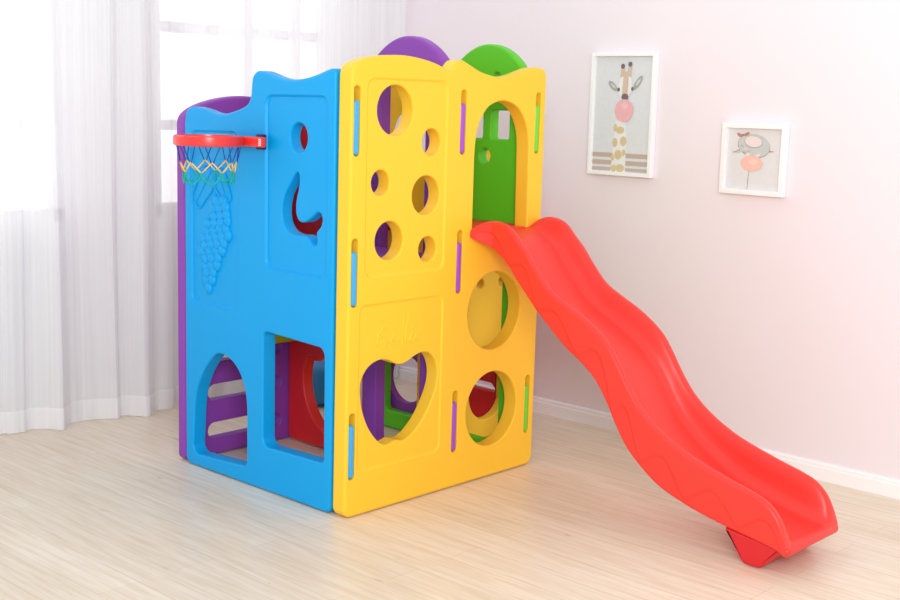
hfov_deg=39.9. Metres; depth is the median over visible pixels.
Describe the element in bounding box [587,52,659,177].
framed picture
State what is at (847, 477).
baseboard
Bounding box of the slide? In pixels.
[470,217,837,567]
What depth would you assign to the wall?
4.58 m
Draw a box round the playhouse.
[177,36,545,516]
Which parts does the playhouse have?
panel, panel, panel, frame panel, disc panel, divider panel, panel, wing panel, panel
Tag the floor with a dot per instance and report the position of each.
(96, 509)
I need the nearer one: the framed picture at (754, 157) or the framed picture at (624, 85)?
the framed picture at (754, 157)
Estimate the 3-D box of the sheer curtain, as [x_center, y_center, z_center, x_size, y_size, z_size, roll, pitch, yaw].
[-1.347,-0.802,4.822,2.851,2.598,0.250,-7,12,-42]
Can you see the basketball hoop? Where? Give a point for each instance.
(194, 140)
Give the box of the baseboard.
[398,365,899,499]
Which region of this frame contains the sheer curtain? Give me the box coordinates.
[0,0,405,433]
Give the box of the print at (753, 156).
[725,128,781,191]
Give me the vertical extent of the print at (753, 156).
0.225 m
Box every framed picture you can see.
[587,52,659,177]
[718,122,789,197]
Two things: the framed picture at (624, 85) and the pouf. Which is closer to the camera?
the framed picture at (624, 85)
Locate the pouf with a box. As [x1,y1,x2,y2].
[313,361,324,405]
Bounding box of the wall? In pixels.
[398,0,899,479]
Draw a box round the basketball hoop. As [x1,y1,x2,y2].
[173,134,265,184]
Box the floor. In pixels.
[0,378,899,599]
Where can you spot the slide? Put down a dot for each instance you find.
(770, 509)

